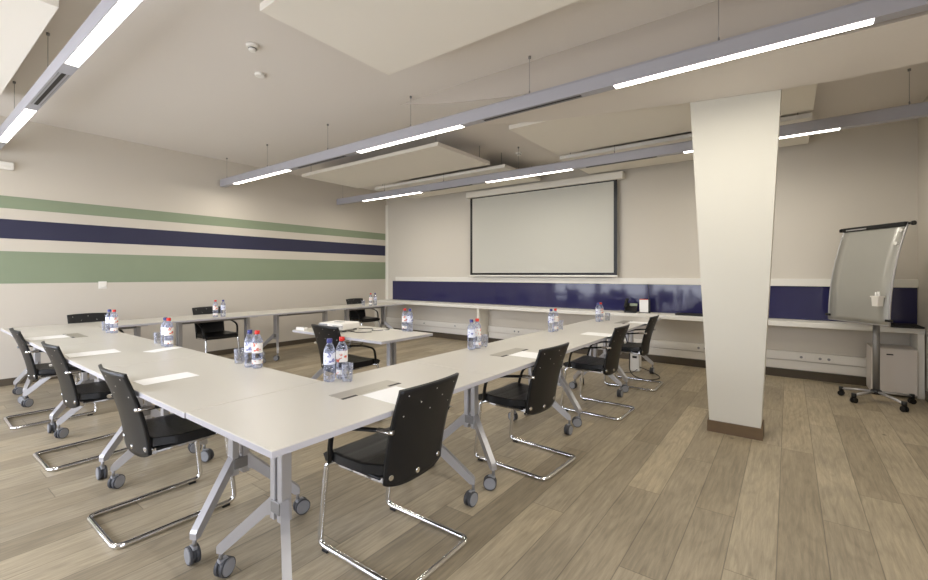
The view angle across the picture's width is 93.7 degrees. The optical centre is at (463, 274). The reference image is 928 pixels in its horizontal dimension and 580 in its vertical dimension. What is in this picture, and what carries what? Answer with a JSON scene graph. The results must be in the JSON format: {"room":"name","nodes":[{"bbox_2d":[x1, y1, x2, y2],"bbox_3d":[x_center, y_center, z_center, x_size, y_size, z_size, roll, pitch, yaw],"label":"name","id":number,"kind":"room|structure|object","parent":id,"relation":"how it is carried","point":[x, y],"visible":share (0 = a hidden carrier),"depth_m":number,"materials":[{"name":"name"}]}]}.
{"room":"conference room","nodes":[
{"label":"conference room","id":0,"kind":"room"},
{"bbox_2d":[0,115,385,378],"bbox_3d":[-4.483,-0.280,6.801,0.120,3.260,8.940,0,0,37],"label":"wall","id":1,"kind":"structure","parent":0,"point":[53,163],"depth_m":6.61,"materials":[{"name":"paint"}]},
{"bbox_2d":[0,161,13,169],"bbox_3d":[-5.550,-1.310,5.215,0.066,0.090,0.220,0,0,37],"label":"sensor","id":2,"kind":"object","parent":1,"relation":"attached to","point":[3,165],"visible":1,"depth_m":5.24,"materials":[{"name":"white"}]},
{"bbox_2d":[98,281,106,288],"bbox_3d":[-4.991,0.150,6.007,0.015,0.100,0.090,0,0,37],"label":"wall switch","id":3,"kind":"object","parent":1,"relation":"attached to","point":[101,284],"visible":1,"depth_m":6.00,"materials":[{"name":"white"}]},
{"bbox_2d":[0,337,315,386],"bbox_3d":[-4.426,1.308,6.765,0.015,0.085,8.650,0,0,37],"label":"baseboard","id":4,"kind":"structure","parent":1,"relation":"attached to","point":[9,381],"depth_m":7.38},
{"bbox_2d":[0,251,384,283],"bbox_3d":[-4.433,-0.083,6.764,0.003,0.394,8.640,0,0,37],"label":"wall stripe","id":5,"kind":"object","parent":1,"relation":"attached to","point":[15,266],"depth_m":6.59,"materials":[{"name":"paint"}]},
{"bbox_2d":[0,219,384,255],"bbox_3d":[-4.433,-0.550,6.764,0.003,0.235,8.640,0,0,37],"label":"trim","id":6,"kind":"structure","parent":1,"relation":"attached to","point":[9,228],"depth_m":6.59,"materials":[{"name":"paint"}]},
{"bbox_2d":[0,195,384,239],"bbox_3d":[-4.433,-0.875,6.764,0.003,0.150,8.640,0,0,37],"label":"trim","id":7,"kind":"structure","parent":1,"relation":"attached to","point":[11,202],"depth_m":6.59,"materials":[{"name":"paint"}]},
{"bbox_2d":[0,336,927,579],"bbox_3d":[-0.903,1.350,4.149,8.890,0.001,8.770,0,0,37],"label":"floor","id":8,"kind":"structure","parent":0,"point":[835,487],"depth_m":2.62,"materials":[{"name":"brown wood"}]},
{"bbox_2d":[3,328,97,429],"bbox_3d":[-3.911,0.921,4.123,0.522,0.858,0.598,0,0,38],"label":"chair","id":9,"kind":"object","parent":8,"relation":"on","point":[43,370],"visible":0.52,"depth_m":3.94,"materials":[{"name":"black plastic"}]},
{"bbox_2d":[11,327,141,432],"bbox_3d":[-3.809,0.975,4.259,1.397,0.750,0.697,0,0,37],"label":"folding table","id":10,"kind":"object","parent":8,"relation":"on","point":[95,334],"visible":0.46,"depth_m":4.12,"materials":[{"name":"laminate"}]},
{"bbox_2d":[25,334,72,340],"bbox_3d":[-3.933,0.599,4.126,0.260,0.001,0.297,0,0,35],"label":"paper sheet","id":11,"kind":"object","parent":10,"relation":"on","point":[53,336],"visible":1,"depth_m":4.11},
{"bbox_2d":[63,333,87,337],"bbox_3d":[-3.808,0.599,4.261,0.390,0.002,0.115,0,0,37],"label":"flap","id":12,"kind":"object","parent":10,"relation":"on","point":[75,335],"visible":1,"depth_m":4.24,"materials":[{"name":"metal"}]},
{"bbox_2d":[105,309,112,332],"bbox_3d":[-3.635,0.480,4.459,0.065,0.239,0.065,0,0,-21],"label":"water bottle","id":13,"kind":"object","parent":10,"relation":"on","point":[107,319],"visible":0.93,"depth_m":4.43,"materials":[{"name":"grey"}]},
{"bbox_2d":[110,310,117,332],"bbox_3d":[-3.563,0.480,4.430,0.065,0.239,0.065,0,0,-32],"label":"water bottle","id":14,"kind":"object","parent":10,"relation":"on","point":[113,320],"visible":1,"depth_m":4.41,"materials":[{"name":"grey"}]},
{"bbox_2d":[0,318,168,403],"bbox_3d":[-4.439,0.975,5.171,0.697,0.750,1.397,0,0,37],"label":"folding table","id":15,"kind":"object","parent":8,"relation":"on","point":[136,324],"visible":0.39,"depth_m":4.99,"materials":[{"name":"laminate"}]},
{"bbox_2d":[32,341,143,471],"bbox_3d":[-2.837,0.921,3.321,0.522,0.858,0.598,0,0,36],"label":"chair","id":16,"kind":"object","parent":8,"relation":"on","point":[73,395],"visible":0.52,"depth_m":3.14,"materials":[{"name":"black plastic"}]},
{"bbox_2d":[67,313,123,383],"bbox_3d":[-4.535,0.921,5.343,0.598,0.858,0.522,0,0,37],"label":"chair","id":17,"kind":"object","parent":8,"relation":"on","point":[85,317],"visible":0.1,"depth_m":5.46,"materials":[{"name":"black plastic"}]},
{"bbox_2d":[42,338,207,479],"bbox_3d":[-2.687,0.975,3.421,1.397,0.750,0.697,0,0,37],"label":"folding table","id":18,"kind":"object","parent":8,"relation":"on","point":[131,350],"visible":0.53,"depth_m":3.25,"materials":[{"name":"laminate"}]},
{"bbox_2d":[65,349,120,357],"bbox_3d":[-2.817,0.599,3.306,0.210,0.001,0.297,0,0,40],"label":"paper sheet","id":19,"kind":"object","parent":18,"relation":"on","point":[89,353],"visible":1,"depth_m":3.28,"materials":[{"name":"paper"}]},
{"bbox_2d":[143,347,182,351],"bbox_3d":[-2.393,0.599,3.464,0.120,0.001,0.240,0,0,17],"label":"paper sheet","id":20,"kind":"object","parent":18,"relation":"on","point":[166,348],"visible":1,"depth_m":3.46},
{"bbox_2d":[161,317,169,346],"bbox_3d":[-2.493,0.480,3.632,0.065,0.239,0.065,0,0,-20],"label":"water bottle","id":21,"kind":"object","parent":18,"relation":"on","point":[164,318],"visible":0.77,"depth_m":3.60,"materials":[{"name":"grey"}]},
{"bbox_2d":[164,318,172,346],"bbox_3d":[-2.437,0.480,3.590,0.065,0.239,0.065,0,0,-19],"label":"water bottle","id":22,"kind":"object","parent":18,"relation":"on","point":[167,330],"visible":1,"depth_m":3.57,"materials":[{"name":"grey"}]},
{"bbox_2d":[86,364,236,549],"bbox_3d":[-1.715,0.921,2.484,0.522,0.858,0.598,0,0,37],"label":"chair","id":23,"kind":"object","parent":8,"relation":"on","point":[143,437],"visible":0.74,"depth_m":2.33,"materials":[{"name":"black plastic"}]},
{"bbox_2d":[91,354,320,565],"bbox_3d":[-1.565,0.975,2.584,1.397,0.750,0.697,0,0,37],"label":"folding table","id":24,"kind":"object","parent":8,"relation":"on","point":[220,380],"visible":0.87,"depth_m":2.37,"materials":[{"name":"laminate"}]},
{"bbox_2d":[133,372,198,384],"bbox_3d":[-1.711,0.599,2.506,0.160,0.001,0.280,0,0,35],"label":"paper sheet","id":25,"kind":"object","parent":24,"relation":"on","point":[165,378],"visible":1,"depth_m":2.50,"materials":[{"name":"paper"}]},
{"bbox_2d":[244,330,254,367],"bbox_3d":[-1.389,0.480,2.821,0.065,0.239,0.065,0,0,37],"label":"water bottle","id":26,"kind":"object","parent":24,"relation":"on","point":[248,344],"visible":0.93,"depth_m":2.80,"materials":[{"name":"grey"}]},
{"bbox_2d":[252,330,262,367],"bbox_3d":[-1.328,0.480,2.794,0.065,0.239,0.065,0,0,37],"label":"water bottle","id":27,"kind":"object","parent":24,"relation":"on","point":[257,347],"visible":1,"depth_m":2.77,"materials":[{"name":"grey"}]},
{"bbox_2d":[151,311,273,362],"bbox_3d":[-3.601,0.975,6.293,0.697,0.750,1.397,0,0,37],"label":"folding table","id":28,"kind":"object","parent":8,"relation":"on","point":[190,319],"visible":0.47,"depth_m":6.18,"materials":[{"name":"laminate"}]},
{"bbox_2d":[213,300,217,316],"bbox_3d":[-3.479,0.480,6.090,0.065,0.239,0.065,0,0,3],"label":"water bottle","id":29,"kind":"object","parent":28,"relation":"on","point":[215,307],"visible":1,"depth_m":6.07,"materials":[{"name":"grey"}]},
{"bbox_2d":[221,300,225,316],"bbox_3d":[-3.401,0.480,6.144,0.065,0.239,0.065,0,0,-35],"label":"water bottle","id":30,"kind":"object","parent":28,"relation":"on","point":[223,307],"visible":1,"depth_m":6.13,"materials":[{"name":"grey"}]},
{"bbox_2d":[192,306,240,360],"bbox_3d":[-3.704,0.921,6.457,0.598,0.858,0.522,0,0,37],"label":"chair","id":31,"kind":"object","parent":8,"relation":"on","point":[206,331],"visible":0.76,"depth_m":6.48,"materials":[{"name":"black plastic"}]},
{"bbox_2d":[254,306,347,360],"bbox_3d":[-2.764,0.975,7.415,0.697,0.750,1.397,0,0,37],"label":"folding table","id":32,"kind":"object","parent":8,"relation":"on","point":[324,310],"visible":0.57,"depth_m":7.09,"materials":[{"name":"laminate"}]},
{"bbox_2d":[186,361,494,579],"bbox_3d":[-0.511,0.975,2.241,0.697,0.750,1.397,0,0,37],"label":"folding table","id":33,"kind":"object","parent":8,"relation":"on","point":[274,425],"visible":0.73,"depth_m":1.89,"materials":[{"name":"white laminate"}]},
{"bbox_2d":[323,338,334,381],"bbox_3d":[-0.755,0.480,2.441,0.065,0.239,0.065,0,0,9],"label":"water bottle","id":34,"kind":"object","parent":33,"relation":"on","point":[329,356],"visible":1,"depth_m":2.42,"materials":[{"name":"grey"}]},
{"bbox_2d":[336,336,347,378],"bbox_3d":[-0.704,0.480,2.509,0.065,0.239,0.065,0,0,-37],"label":"water bottle","id":35,"kind":"object","parent":33,"relation":"on","point":[341,354],"visible":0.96,"depth_m":2.49,"materials":[{"name":"grey"}]},
{"bbox_2d":[341,362,352,379],"bbox_3d":[-0.655,0.551,2.441,0.066,0.098,0.066,0,0,37],"label":"water glass","id":36,"kind":"object","parent":33,"relation":"on","point":[342,368],"visible":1,"depth_m":2.44,"materials":[{"name":"grey"}]},
{"bbox_2d":[329,380,400,399],"bbox_3d":[-0.506,0.599,2.268,0.115,0.002,0.390,0,0,37],"label":"flap","id":37,"kind":"object","parent":33,"relation":"on","point":[354,392],"visible":1,"depth_m":2.25,"materials":[{"name":"metal"}]},
{"bbox_2d":[363,386,405,403],"bbox_3d":[-0.323,0.599,2.150,0.280,0.001,0.220,0,0,39],"label":"paper sheet","id":38,"kind":"object","parent":33,"relation":"on","point":[389,395],"visible":0.43,"depth_m":2.16,"materials":[{"name":"paper"}]},
{"bbox_2d":[311,324,379,374],"bbox_3d":[-1.213,0.921,4.411,0.522,0.858,0.598,0,0,37],"label":"chair","id":39,"kind":"object","parent":8,"relation":"on","point":[321,332],"visible":0.61,"depth_m":4.27,"materials":[{"name":"black plastic"}]},
{"bbox_2d":[344,298,379,344],"bbox_3d":[-2.035,0.921,8.693,0.598,0.858,0.522,0,0,37],"label":"chair","id":40,"kind":"object","parent":8,"relation":"on","point":[360,316],"visible":0.8,"depth_m":8.71,"materials":[{"name":"black plastic"}]},
{"bbox_2d":[293,325,432,378],"bbox_3d":[-1.085,0.960,4.565,1.397,0.780,0.697,0,0,37],"label":"folding table","id":41,"kind":"object","parent":8,"relation":"on","point":[389,337],"depth_m":4.30,"materials":[{"name":"laminate"}]},
{"bbox_2d":[319,320,388,332],"bbox_3d":[-1.160,0.554,4.633,0.745,0.091,0.372,0,0,8],"label":"projector","id":42,"kind":"object","parent":41,"relation":"on","point":[343,326],"visible":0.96,"depth_m":4.58,"materials":[{"name":"white"}]},
{"bbox_2d":[402,308,407,330],"bbox_3d":[-0.625,0.480,4.596,0.065,0.239,0.065,0,0,26],"label":"water bottle","id":43,"kind":"object","parent":41,"relation":"on","point":[404,317],"visible":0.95,"depth_m":4.57,"materials":[{"name":"grey"}]},
{"bbox_2d":[407,308,412,331],"bbox_3d":[-0.567,0.480,4.566,0.065,0.239,0.065,0,0,-7],"label":"water bottle","id":44,"kind":"object","parent":41,"relation":"on","point":[409,318],"visible":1,"depth_m":4.54,"materials":[{"name":"grey"}]},
{"bbox_2d":[330,302,403,348],"bbox_3d":[-1.927,0.975,8.537,0.697,0.750,1.397,0,0,37],"label":"folding table","id":45,"kind":"object","parent":8,"relation":"on","point":[382,305],"visible":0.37,"depth_m":8.57,"materials":[{"name":"laminate"}]},
{"bbox_2d":[318,373,467,579],"bbox_3d":[-0.344,0.921,2.172,0.598,0.858,0.522,0,0,36],"label":"chair","id":46,"kind":"object","parent":8,"relation":"on","point":[399,453],"visible":0.98,"depth_m":2.05,"materials":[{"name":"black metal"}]},
{"bbox_2d":[412,337,583,490],"bbox_3d":[0.326,0.975,3.363,0.697,0.750,1.397,0,0,37],"label":"folding table","id":47,"kind":"object","parent":8,"relation":"on","point":[481,360],"visible":0.65,"depth_m":3.00,"materials":[{"name":"laminate"}]},
{"bbox_2d":[467,319,474,349],"bbox_3d":[0.059,0.480,3.474,0.065,0.239,0.065,0,0,10],"label":"water bottle","id":48,"kind":"object","parent":47,"relation":"on","point":[470,332],"visible":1,"depth_m":3.45,"materials":[{"name":"grey"}]},
{"bbox_2d":[473,318,480,347],"bbox_3d":[0.107,0.480,3.538,0.065,0.239,0.065,0,0,-33],"label":"water bottle","id":49,"kind":"object","parent":47,"relation":"on","point":[477,330],"visible":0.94,"depth_m":3.52,"materials":[{"name":"grey"}]},
{"bbox_2d":[491,348,528,356],"bbox_3d":[0.352,0.599,3.343,0.115,0.002,0.390,0,0,37],"label":"flap","id":50,"kind":"object","parent":47,"relation":"on","point":[514,350],"visible":1,"depth_m":3.32,"materials":[{"name":"metal"}]},
{"bbox_2d":[511,351,537,358],"bbox_3d":[0.479,0.599,3.242,0.297,0.001,0.210,0,0,37],"label":"paper sheet","id":51,"kind":"object","parent":47,"relation":"on","point":[522,353],"visible":0.64,"depth_m":3.24,"materials":[{"name":"paper"}]},
{"bbox_2d":[474,342,575,480],"bbox_3d":[0.452,0.921,3.181,0.598,0.858,0.522,0,0,40],"label":"chair","id":52,"kind":"object","parent":8,"relation":"on","point":[536,397],"visible":0.94,"depth_m":3.05,"materials":[{"name":"black plastic"}]},
{"bbox_2d":[514,324,630,426],"bbox_3d":[1.163,0.975,4.485,0.697,0.750,1.397,0,0,37],"label":"folding table","id":53,"kind":"object","parent":8,"relation":"on","point":[571,333],"visible":0.61,"depth_m":4.26,"materials":[{"name":"grey metal"}]},
{"bbox_2d":[548,309,553,331],"bbox_3d":[0.907,0.480,4.526,0.065,0.239,0.065,0,0,2],"label":"water bottle","id":54,"kind":"object","parent":53,"relation":"on","point":[550,318],"visible":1,"depth_m":4.51,"materials":[{"name":"grey"}]},
{"bbox_2d":[552,308,557,330],"bbox_3d":[0.963,0.480,4.584,0.065,0.239,0.065,0,0,-35],"label":"water bottle","id":55,"kind":"object","parent":53,"relation":"on","point":[555,309],"visible":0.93,"depth_m":4.56,"materials":[{"name":"grey"}]},
{"bbox_2d":[582,332,611,336],"bbox_3d":[1.341,0.599,4.339,0.297,0.001,0.210,0,0,37],"label":"paper sheet","id":56,"kind":"object","parent":53,"relation":"on","point":[586,333],"visible":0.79,"depth_m":4.32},
{"bbox_2d":[561,324,634,420],"bbox_3d":[1.341,0.921,4.339,0.598,0.858,0.522,0,0,38],"label":"chair","id":57,"kind":"object","parent":8,"relation":"on","point":[608,365],"visible":0.97,"depth_m":4.22,"materials":[{"name":"black plastic"}]},
{"bbox_2d":[574,315,660,392],"bbox_3d":[2.000,0.975,5.607,0.697,0.750,1.397,0,0,37],"label":"folding table","id":58,"kind":"object","parent":8,"relation":"on","point":[613,319],"visible":0.48,"depth_m":5.40,"materials":[{"name":"laminate"}]},
{"bbox_2d":[595,303,600,321],"bbox_3d":[1.695,0.480,5.498,0.065,0.239,0.065,0,0,-28],"label":"water bottle","id":59,"kind":"object","parent":58,"relation":"on","point":[597,311],"visible":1,"depth_m":5.48,"materials":[{"name":"grey"}]},
{"bbox_2d":[598,302,602,320],"bbox_3d":[1.744,0.480,5.548,0.065,0.239,0.065,0,0,16],"label":"water bottle","id":60,"kind":"object","parent":58,"relation":"on","point":[600,302],"visible":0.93,"depth_m":5.53,"materials":[{"name":"grey"}]},
{"bbox_2d":[627,321,647,323],"bbox_3d":[2.159,0.599,5.401,0.297,0.001,0.180,0,0,37],"label":"paper sheet","id":61,"kind":"object","parent":58,"relation":"on","point":[630,321],"visible":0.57,"depth_m":5.39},
{"bbox_2d":[603,315,663,391],"bbox_3d":[2.083,0.921,5.333,0.598,0.858,0.522,0,0,36],"label":"chair","id":62,"kind":"object","parent":8,"relation":"on","point":[642,348],"visible":0.72,"depth_m":5.16,"materials":[{"name":"black plastic"}]},
{"bbox_2d":[617,336,659,379],"bbox_3d":[2.304,0.999,5.776,0.565,0.702,0.786,0,0,37],"label":"cable box","id":63,"kind":"object","parent":8,"relation":"on","point":[634,359],"visible":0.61,"depth_m":6.04,"materials":[{"name":"white"}]},
{"bbox_2d":[374,299,924,399],"bbox_3d":[1.563,0.969,7.458,8.785,0.762,0.384,0,0,37],"label":"wall shelf","id":64,"kind":"object","parent":8,"relation":"on","point":[917,337],"visible":0.66,"depth_m":6.23,"materials":[{"name":"white"}]},
{"bbox_2d":[624,298,637,312],"bbox_3d":[2.567,0.481,6.691,0.179,0.213,0.224,0,0,29],"label":"desk phone","id":65,"kind":"object","parent":64,"relation":"on","point":[629,307],"visible":1,"depth_m":6.66,"materials":[{"name":"black plastic"}]},
{"bbox_2d":[639,299,650,312],"bbox_3d":[2.744,0.480,6.601,0.155,0.215,0.080,0,0,31],"label":"card holder","id":66,"kind":"object","parent":64,"relation":"on","point":[644,304],"visible":1,"depth_m":6.60,"materials":[{"name":"white plastic"}]},
{"bbox_2d":[675,312,702,315],"bbox_3d":[3.229,0.572,6.200,0.380,0.032,0.160,0,0,35],"label":"tray","id":67,"kind":"object","parent":64,"relation":"on","point":[677,313],"visible":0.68,"depth_m":6.15,"materials":[{"name":"black plastic"}]},
{"bbox_2d":[890,323,924,328],"bbox_3d":[4.948,0.577,4.892,0.260,0.023,0.400,0,0,37],"label":"document tray","id":68,"kind":"object","parent":64,"relation":"on","point":[895,325],"visible":0.76,"depth_m":4.79,"materials":[{"name":"black plastic"}]},
{"bbox_2d":[825,220,916,411],"bbox_3d":[4.326,0.411,4.663,0.564,1.877,0.824,0,0,-26],"label":"flip chart","id":69,"kind":"object","parent":8,"relation":"on","point":[867,257],"visible":1,"depth_m":4.60,"materials":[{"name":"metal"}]},
{"bbox_2d":[870,291,884,306],"bbox_3d":[4.181,0.249,4.399,0.068,0.151,0.092,0,0,0],"label":"pen cup","id":70,"kind":"object","parent":69,"relation":"attached to","point":[877,300],"visible":1,"depth_m":4.37,"materials":[{"name":"white"}]},
{"bbox_2d":[866,343,917,396],"bbox_3d":[4.847,1.085,4.940,0.370,0.530,0.384,0,0,37],"label":"cabinet","id":71,"kind":"object","parent":8,"relation":"on","point":[898,363],"visible":0.77,"depth_m":4.79,"materials":[{"name":"white plastic"}]},
{"bbox_2d":[0,0,927,191],"bbox_3d":[-0.903,-1.970,4.149,9.090,0.120,8.970,0,0,37],"label":"ceiling","id":72,"kind":"structure","parent":0,"point":[176,75],"depth_m":4.38,"materials":[{"name":"paint"}]},
{"bbox_2d":[0,0,58,94],"bbox_3d":[-4.057,-1.780,3.108,2.980,0.260,1.190,0,0,37],"label":"ceiling panel","id":73,"kind":"object","parent":72,"relation":"hanging from","point":[22,22],"visible":1,"depth_m":2.92,"materials":[{"name":"beige"}]},
{"bbox_2d":[0,0,143,149],"bbox_3d":[-2.084,-1.679,2.541,8.720,0.463,0.084,0,0,37],"label":"lamp","id":74,"kind":"object","parent":72,"relation":"hanging from","point":[108,15],"visible":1,"depth_m":2.97,"materials":[{"name":"grey"}]},
{"bbox_2d":[0,109,35,142],"bbox_3d":[-4.440,-1.450,4.300,1.540,0.003,0.070,0,0,37],"label":"diffuser","id":75,"kind":"object","parent":74,"relation":"attached to","point":[23,116],"depth_m":4.21,"materials":[{"name":"white"}]},
{"bbox_2d":[66,0,141,66],"bbox_3d":[-2.116,-1.450,2.566,1.500,0.003,0.070,0,0,37],"label":"diffuser","id":76,"kind":"object","parent":74,"relation":"attached to","point":[117,11],"depth_m":2.58,"materials":[{"name":"white"}]},
{"bbox_2d":[246,42,258,52],"bbox_3d":[-1.763,-1.883,3.624,0.100,0.055,0.100,0,0,37],"label":"smoke detector","id":77,"kind":"object","parent":72,"relation":"attached to","point":[252,47],"visible":1,"depth_m":3.60,"materials":[{"name":"white"}]},
{"bbox_2d":[255,72,264,77],"bbox_3d":[-1.946,-1.897,4.147,0.090,0.025,0.090,0,0,37],"label":"ceiling disc","id":78,"kind":"object","parent":72,"relation":"attached to","point":[257,74],"visible":1,"depth_m":4.13,"materials":[{"name":"white"}]},
{"bbox_2d":[302,142,489,187],"bbox_3d":[-1.169,-1.770,6.886,2.990,0.280,1.200,0,0,37],"label":"ceiling panel","id":79,"kind":"object","parent":72,"relation":"hanging from","point":[437,157],"visible":0.93,"depth_m":6.58,"materials":[{"name":"beige"}]},
{"bbox_2d":[260,0,578,74],"bbox_3d":[0.212,-1.780,2.300,2.910,0.260,1.100,0,0,37],"label":"ceiling panel","id":80,"kind":"object","parent":72,"relation":"hanging from","point":[388,36],"visible":1,"depth_m":2.85,"materials":[{"name":"beige"}]},
{"bbox_2d":[375,153,539,197],"bbox_3d":[-0.196,-1.778,8.056,2.950,0.265,1.200,0,0,37],"label":"ceiling panel","id":81,"kind":"object","parent":72,"relation":"hanging from","point":[499,168],"visible":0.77,"depth_m":7.80,"materials":[{"name":"beige"}]},
{"bbox_2d":[337,140,692,204],"bbox_3d":[0.046,-1.658,7.102,6.619,0.459,0.084,0,0,37],"label":"lamp","id":82,"kind":"object","parent":72,"relation":"hanging from","point":[687,146],"depth_m":6.29,"materials":[{"name":"grey"}]},
{"bbox_2d":[364,192,421,200],"bbox_3d":[-1.375,-1.450,8.165,1.530,0.003,0.070,0,0,37],"label":"diffuser","id":83,"kind":"object","parent":82,"relation":"attached to","point":[401,193],"depth_m":8.12,"materials":[{"name":"white"}]},
{"bbox_2d":[487,169,571,182],"bbox_3d":[0.929,-1.450,6.445,1.420,0.003,0.070,0,0,37],"label":"diffuser","id":84,"kind":"object","parent":82,"relation":"attached to","point":[549,171],"depth_m":6.41,"materials":[{"name":"white"}]},
{"bbox_2d":[220,0,927,186],"bbox_3d":[-0.523,-1.679,4.633,8.720,0.463,0.084,0,0,37],"label":"lamp","id":85,"kind":"object","parent":72,"relation":"hanging from","point":[862,13],"visible":1,"depth_m":3.20,"materials":[{"name":"grey"}]},
{"bbox_2d":[233,170,290,183],"bbox_3d":[-3.055,-1.450,6.523,1.540,0.003,0.070,0,0,37],"label":"diffuser","id":86,"kind":"object","parent":85,"relation":"attached to","point":[274,172],"depth_m":6.49,"materials":[{"name":"white"}]},
{"bbox_2d":[357,125,462,152],"bbox_3d":[-0.635,-1.450,4.717,1.540,0.003,0.070,0,0,37],"label":"diffuser","id":87,"kind":"object","parent":85,"relation":"attached to","point":[445,128],"depth_m":4.65,"materials":[{"name":"white"}]},
{"bbox_2d":[614,19,873,88],"bbox_3d":[1.757,-1.450,2.932,1.470,0.003,0.070,0,0,37],"label":"diffuser","id":88,"kind":"object","parent":85,"relation":"attached to","point":[855,23],"depth_m":2.83,"materials":[{"name":"white"}]},
{"bbox_2d":[509,84,816,154],"bbox_3d":[2.010,-1.780,4.667,2.760,0.260,1.315,0,0,37],"label":"ceiling panel","id":89,"kind":"object","parent":72,"relation":"hanging from","point":[574,134],"visible":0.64,"depth_m":4.86,"materials":[{"name":"beige"}]},
{"bbox_2d":[560,112,811,173],"bbox_3d":[2.862,-1.780,5.875,2.840,0.260,1.160,0,0,37],"label":"ceiling panel","id":90,"kind":"object","parent":72,"relation":"hanging from","point":[798,140],"visible":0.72,"depth_m":5.86,"materials":[{"name":"beige"}]},
{"bbox_2d":[779,68,927,138],"bbox_3d":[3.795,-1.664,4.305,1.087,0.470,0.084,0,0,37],"label":"lamp","id":91,"kind":"object","parent":72,"relation":"hanging from","point":[892,114],"depth_m":4.23,"materials":[{"name":"grey"}]},
{"bbox_2d":[684,128,839,152],"bbox_3d":[3.185,-1.450,4.762,1.410,0.003,0.070,0,0,37],"label":"diffuser","id":92,"kind":"object","parent":91,"relation":"attached to","point":[818,130],"depth_m":4.50,"materials":[{"name":"white"}]},
{"bbox_2d":[386,118,917,376],"bbox_3d":[1.725,-0.280,7.671,9.030,3.260,0.120,0,0,37],"label":"wall","id":93,"kind":"structure","parent":0,"point":[835,181],"depth_m":5.80,"materials":[{"name":"paint"}]},
{"bbox_2d":[386,205,387,298],"bbox_3d":[-1.812,-0.515,10.222,0.070,2.210,0.022,0,0,37],"label":"trim","id":94,"kind":"structure","parent":93,"relation":"attached to","point":[386,205],"depth_m":10.20,"materials":[{"name":"white"}]},
{"bbox_2d":[386,317,476,334],"bbox_3d":[-0.688,1.120,9.362,2.800,0.230,0.054,0,0,37],"label":"cable trunking","id":95,"kind":"object","parent":93,"relation":"attached to","point":[439,325],"visible":0.61,"depth_m":9.32,"materials":[{"name":"white plastic"}]},
{"bbox_2d":[393,281,494,303],"bbox_3d":[-0.524,0.370,9.264,2.819,0.429,0.014,0,0,37],"label":"glass panel","id":96,"kind":"object","parent":93,"relation":"attached to","point":[458,292],"visible":1,"depth_m":9.15,"materials":[{"name":"glass"}]},
{"bbox_2d":[466,171,625,276],"bbox_3d":[1.309,-0.790,7.807,3.060,1.670,0.159,0,0,37],"label":"projection screen","id":97,"kind":"object","parent":93,"relation":"attached to","point":[562,227],"visible":1,"depth_m":7.64,"materials":[{"name":"white"}]},
{"bbox_2d":[495,282,648,310],"bbox_3d":[1.733,0.370,7.579,2.811,0.429,0.014,0,0,37],"label":"glass panel","id":98,"kind":"object","parent":93,"relation":"attached to","point":[559,295],"visible":0.82,"depth_m":7.49,"materials":[{"name":"glass"}]},
{"bbox_2d":[386,327,866,385],"bbox_3d":[1.691,1.298,7.609,8.770,0.105,0.020,0,0,37],"label":"baseboard","id":99,"kind":"structure","parent":93,"relation":"attached to","point":[818,376],"depth_m":6.26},
{"bbox_2d":[395,277,918,287],"bbox_3d":[1.816,0.107,7.500,8.440,0.095,0.045,0,0,37],"label":"wall rail","id":100,"kind":"object","parent":93,"relation":"attached to","point":[899,283],"visible":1,"depth_m":6.93,"materials":[{"name":"white"}]},
{"bbox_2d":[488,326,865,376],"bbox_3d":[2.807,1.120,6.755,5.800,0.230,0.054,0,0,37],"label":"duct","id":101,"kind":"object","parent":93,"relation":"attached to","point":[841,360],"visible":0.44,"depth_m":5.75,"materials":[{"name":"white plastic"}]},
{"bbox_2d":[512,329,520,333],"bbox_3d":[0.977,1.065,8.082,0.180,0.080,0.006,0,0,37],"label":"power socket","id":102,"kind":"object","parent":101,"relation":"attached to","point":[516,331],"visible":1,"depth_m":8.08,"materials":[{"name":"white"}]},
{"bbox_2d":[695,345,704,350],"bbox_3d":[3.422,1.065,6.258,0.180,0.080,0.006,0,0,37],"label":"power socket","id":103,"kind":"object","parent":101,"relation":"attached to","point":[697,347],"visible":0.62,"depth_m":6.27,"materials":[{"name":"white"}]},
{"bbox_2d":[797,354,805,360],"bbox_3d":[4.327,1.065,5.582,0.090,0.080,0.006,0,0,37],"label":"power socket","id":104,"kind":"object","parent":101,"relation":"attached to","point":[799,356],"visible":1,"depth_m":5.58,"materials":[{"name":"white"}]},
{"bbox_2d":[815,355,833,362],"bbox_3d":[4.512,1.065,5.444,0.180,0.080,0.006,0,0,37],"label":"power socket","id":105,"kind":"object","parent":101,"relation":"attached to","point":[826,359],"visible":1,"depth_m":5.44,"materials":[{"name":"white"}]},
{"bbox_2d":[649,284,916,323],"bbox_3d":[4.032,0.370,5.864,2.914,0.429,0.014,0,0,37],"label":"glass panel","id":106,"kind":"object","parent":93,"relation":"attached to","point":[786,302],"visible":0.48,"depth_m":5.67,"materials":[{"name":"glass"}]},
{"bbox_2d":[690,90,781,427],"bbox_3d":[2.339,-0.145,3.757,0.665,2.990,0.260,0,0,37],"label":"wall column","id":107,"kind":"structure","parent":0,"point":[735,139],"depth_m":3.64,"materials":[{"name":"paint"}]},
{"bbox_2d":[707,417,763,440],"bbox_3d":[2.345,1.302,3.753,0.396,0.095,0.292,0,0,37],"label":"baseboard","id":108,"kind":"structure","parent":107,"relation":"attached to","point":[743,431],"depth_m":3.63,"materials":[{"name":"wood"}]},
{"bbox_2d":[918,96,927,390],"bbox_3d":[2.658,-0.280,1.472,0.120,3.260,8.940,0,0,37],"label":"wall","id":109,"kind":"structure","parent":0,"point":[922,122],"depth_m":4.79,"materials":[{"name":"paint"}]},
{"bbox_2d":[401,14,927,123],"bbox_3d":[1.397,-1.680,3.804,4.690,0.460,0.781,0,0,37],"label":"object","id":110,"kind":"structure","parent":109,"relation":"attached to","point":[903,43],"depth_m":3.21,"materials":[{"name":"paint"}]},
{"bbox_2d":[403,0,927,103],"bbox_3d":[1.163,-1.680,3.490,4.690,0.460,0.004,0,0,37],"label":"trim","id":111,"kind":"structure","parent":109,"relation":"attached to","point":[698,26],"depth_m":3.31,"materials":[{"name":"paint"}]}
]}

